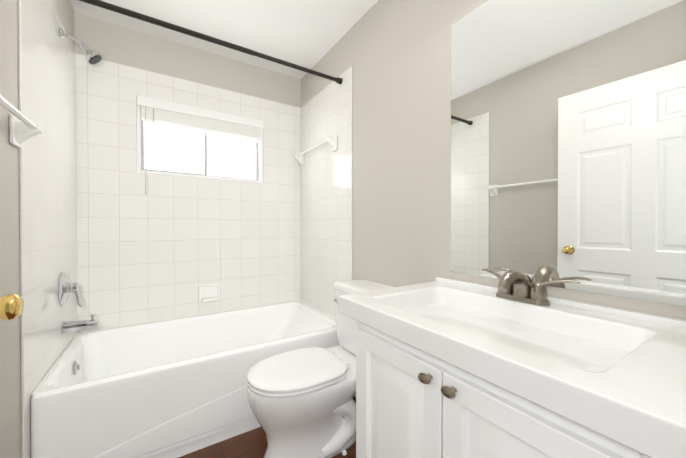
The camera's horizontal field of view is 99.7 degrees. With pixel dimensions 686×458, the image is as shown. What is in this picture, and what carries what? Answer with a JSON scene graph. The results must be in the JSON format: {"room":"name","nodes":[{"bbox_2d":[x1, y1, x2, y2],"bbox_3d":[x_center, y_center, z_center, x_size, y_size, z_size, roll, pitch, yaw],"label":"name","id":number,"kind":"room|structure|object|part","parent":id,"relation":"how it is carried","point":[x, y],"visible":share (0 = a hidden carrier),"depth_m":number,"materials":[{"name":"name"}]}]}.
{"room":"bathroom","nodes":[
{"label":"bathroom","id":0,"kind":"room"},
{"bbox_2d":[0,0,74,457],"bbox_3d":[-1.069,-0.115,0.767,0.120,2.440,2.602,0,0,-33],"label":"wall","id":1,"kind":"structure","parent":0,"point":[10,389],"depth_m":0.99,"materials":[{"name":"grey paint"}]},
{"bbox_2d":[0,94,42,147],"bbox_3d":[-0.980,-0.340,0.806,0.072,0.100,0.621,0,0,-33],"label":"towel bar","id":2,"kind":"object","parent":1,"relation":"attached to","point":[25,129],"visible":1,"depth_m":1.00,"materials":[{"name":"white ceramic"}]},
{"bbox_2d":[18,0,77,457],"bbox_3d":[-1.415,0.011,1.426,0.008,2.180,0.864,0,0,-33],"label":"wall tile","id":3,"kind":"structure","parent":1,"relation":"attached to","point":[47,161],"depth_m":1.28,"materials":[{"name":"white tile"}]},
{"bbox_2d":[58,27,101,333],"bbox_3d":[-1.396,-0.248,1.553,0.162,1.593,0.176,0,0,-33],"label":"shower fixtures","id":4,"kind":"object","parent":3,"relation":"attached to","point":[66,287],"visible":1,"depth_m":1.53,"materials":[{"name":"silver metal"}]},
{"bbox_3d":[-1.419,-0.998,1.533,0.108,0.093,0.060,0,0,-33],"label":"arm","id":5,"kind":"part","parent":4,"relation":"part of"},
{"bbox_3d":[-1.405,0.507,1.553,0.142,0.084,0.068,0,0,-33],"label":"spout","id":6,"kind":"part","parent":4,"relation":"part of","materials":[{"name":"silver metal"}]},
{"bbox_2d":[79,0,342,83],"bbox_3d":[-0.646,-1.031,1.620,1.502,0.042,0.042,0,0,-33],"label":"curtain rod","id":7,"kind":"object","parent":3,"relation":"attached to","point":[137,15],"visible":1,"depth_m":1.53,"materials":[{"name":"black metal"}]},
{"bbox_2d":[74,11,300,333],"bbox_3d":[-1.050,-0.125,2.254,1.520,2.440,0.120,0,0,-33],"label":"wall","id":8,"kind":"structure","parent":0,"point":[116,43],"depth_m":2.09,"materials":[{"name":"grey paint"}]},
{"bbox_2d":[76,54,300,331],"bbox_3d":[-1.015,-0.222,2.200,1.520,1.725,0.008,0,0,-33],"label":"wall tile","id":9,"kind":"structure","parent":8,"relation":"attached to","point":[165,246],"depth_m":2.06,"materials":[{"name":"white tile"}]},
{"bbox_2d":[199,283,219,302],"bbox_3d":[-1.001,0.481,2.180,0.151,0.129,0.048,0,0,-33],"label":"soap dish","id":10,"kind":"object","parent":9,"relation":"attached to","point":[209,292],"visible":1,"depth_m":2.19,"materials":[{"name":"white ceramic"}]},
{"bbox_2d":[136,95,263,194],"bbox_3d":[-1.056,-0.568,2.228,0.863,0.667,0.142,0,0,-33],"label":"window","id":11,"kind":"structure","parent":8,"relation":"in","point":[175,149],"depth_m":2.18,"materials":[{"name":"white glass"}]},
{"bbox_3d":[-1.052,-0.558,2.223,0.823,0.647,0.108,0,0,-33],"label":"window sash","id":12,"kind":"part","parent":11,"relation":"part of","materials":[{"name":"white plastic"}]},
{"bbox_3d":[-1.069,-0.642,2.248,0.783,0.440,0.028,0,0,-33],"label":"glass","id":13,"kind":"part","parent":11,"relation":"part of","materials":[{"name":"glass"}]},
{"bbox_2d":[141,106,259,142],"bbox_3d":[-1.036,-0.800,2.197,0.815,0.159,0.028,0,0,-33],"label":"window blind","id":14,"kind":"object","parent":11,"relation":"attached to","point":[210,126],"visible":0.75,"depth_m":2.17,"materials":[{"name":"white plastic"}]},
{"bbox_2d":[70,0,377,78],"bbox_3d":[-0.191,-1.361,0.984,2.200,0.050,3.172,0,0,-33],"label":"ceiling","id":15,"kind":"structure","parent":0,"point":[309,34],"depth_m":1.88,"materials":[{"name":"white paint"}]},
{"bbox_2d":[178,397,355,457],"bbox_3d":[-0.191,1.129,1.001,2.200,0.050,3.172,0,0,-33],"label":"floor","id":16,"kind":"structure","parent":0,"point":[253,443],"depth_m":1.45,"materials":[{"name":"brown wood"}]},
{"bbox_2d":[31,299,339,457],"bbox_3d":[-0.791,0.868,1.859,1.504,0.460,0.820,0,0,-33],"label":"bathtub","id":17,"kind":"object","parent":16,"relation":"on","point":[176,387],"visible":0.75,"depth_m":1.46,"materials":[{"name":"white ceramic"}]},
{"bbox_2d":[247,279,392,457],"bbox_3d":[-0.099,0.709,1.478,0.758,0.783,0.436,0,0,-33],"label":"toilet","id":18,"kind":"object","parent":16,"relation":"on","point":[302,402],"visible":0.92,"depth_m":1.33,"materials":[{"name":"white ceramic"}]},
{"bbox_3d":[-0.217,0.680,1.408,0.480,0.046,0.374,0,0,-33],"label":"seat","id":19,"kind":"part","parent":18,"relation":"part of","materials":[{"name":"white plastic"}]},
{"bbox_3d":[0.131,0.509,1.624,0.211,0.384,0.436,0,0,-33],"label":"tank","id":20,"kind":"part","parent":18,"relation":"part of","materials":[{"name":"white ceramic"}]},
{"bbox_2d":[338,269,685,457],"bbox_3d":[0.434,0.618,0.834,0.562,0.974,0.835,0,0,-33],"label":"bathroom vanity","id":21,"kind":"object","parent":16,"relation":"on","point":[514,364],"visible":1,"depth_m":0.68,"materials":[{"name":"white wood"}]},
{"bbox_2d":[482,269,580,305],"bbox_3d":[0.556,0.184,0.942,0.162,0.107,0.307,0,0,-33],"label":"faucet","id":22,"kind":"object","parent":21,"relation":"on","point":[513,288],"depth_m":0.93,"materials":[{"name":"silver metal"}]},
{"bbox_2d":[301,0,685,319],"bbox_3d":[0.311,-0.121,1.654,0.120,2.440,2.602,0,0,-33],"label":"wall","id":23,"kind":"structure","parent":0,"point":[395,55],"depth_m":1.53,"materials":[{"name":"grey paint"}]},
{"bbox_2d":[301,66,351,315],"bbox_3d":[-0.158,0.005,2.267,0.008,2.180,0.808,0,0,-33],"label":"wall tile","id":24,"kind":"structure","parent":23,"relation":"attached to","point":[326,217],"depth_m":2.20,"materials":[{"name":"white tile"}]},
{"bbox_2d":[294,136,336,165],"bbox_3d":[-0.239,-0.615,2.313,0.072,0.100,0.634,0,0,-33],"label":"towel bar","id":25,"kind":"object","parent":24,"relation":"attached to","point":[331,142],"visible":1,"depth_m":2.14,"materials":[{"name":"white ceramic"}]},
{"bbox_2d":[451,0,685,306],"bbox_3d":[0.686,-0.351,0.952,0.005,1.079,0.771,0,0,-33],"label":"mirror","id":26,"kind":"object","parent":23,"relation":"attached to","point":[568,139],"visible":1,"depth_m":0.90,"materials":[{"name":"clear glass"}]},
{"bbox_3d":[0.292,-0.111,0.166,1.520,2.440,0.120,0,0,-33],"label":"wall","id":27,"kind":"structure","parent":0,"visible":0},
{"bbox_3d":[-0.554,0.077,0.236,0.090,2.040,0.881,0,0,-33],"label":"door","id":28,"kind":"structure","parent":27,"relation":"in","visible":0},
{"bbox_2d":[0,294,23,320],"bbox_3d":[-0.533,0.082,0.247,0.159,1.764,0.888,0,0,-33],"label":"door knob","id":29,"kind":"object","parent":28,"relation":"attached to","point":[11,306],"depth_m":0.58,"materials":[{"name":"gold metal"}]}
]}

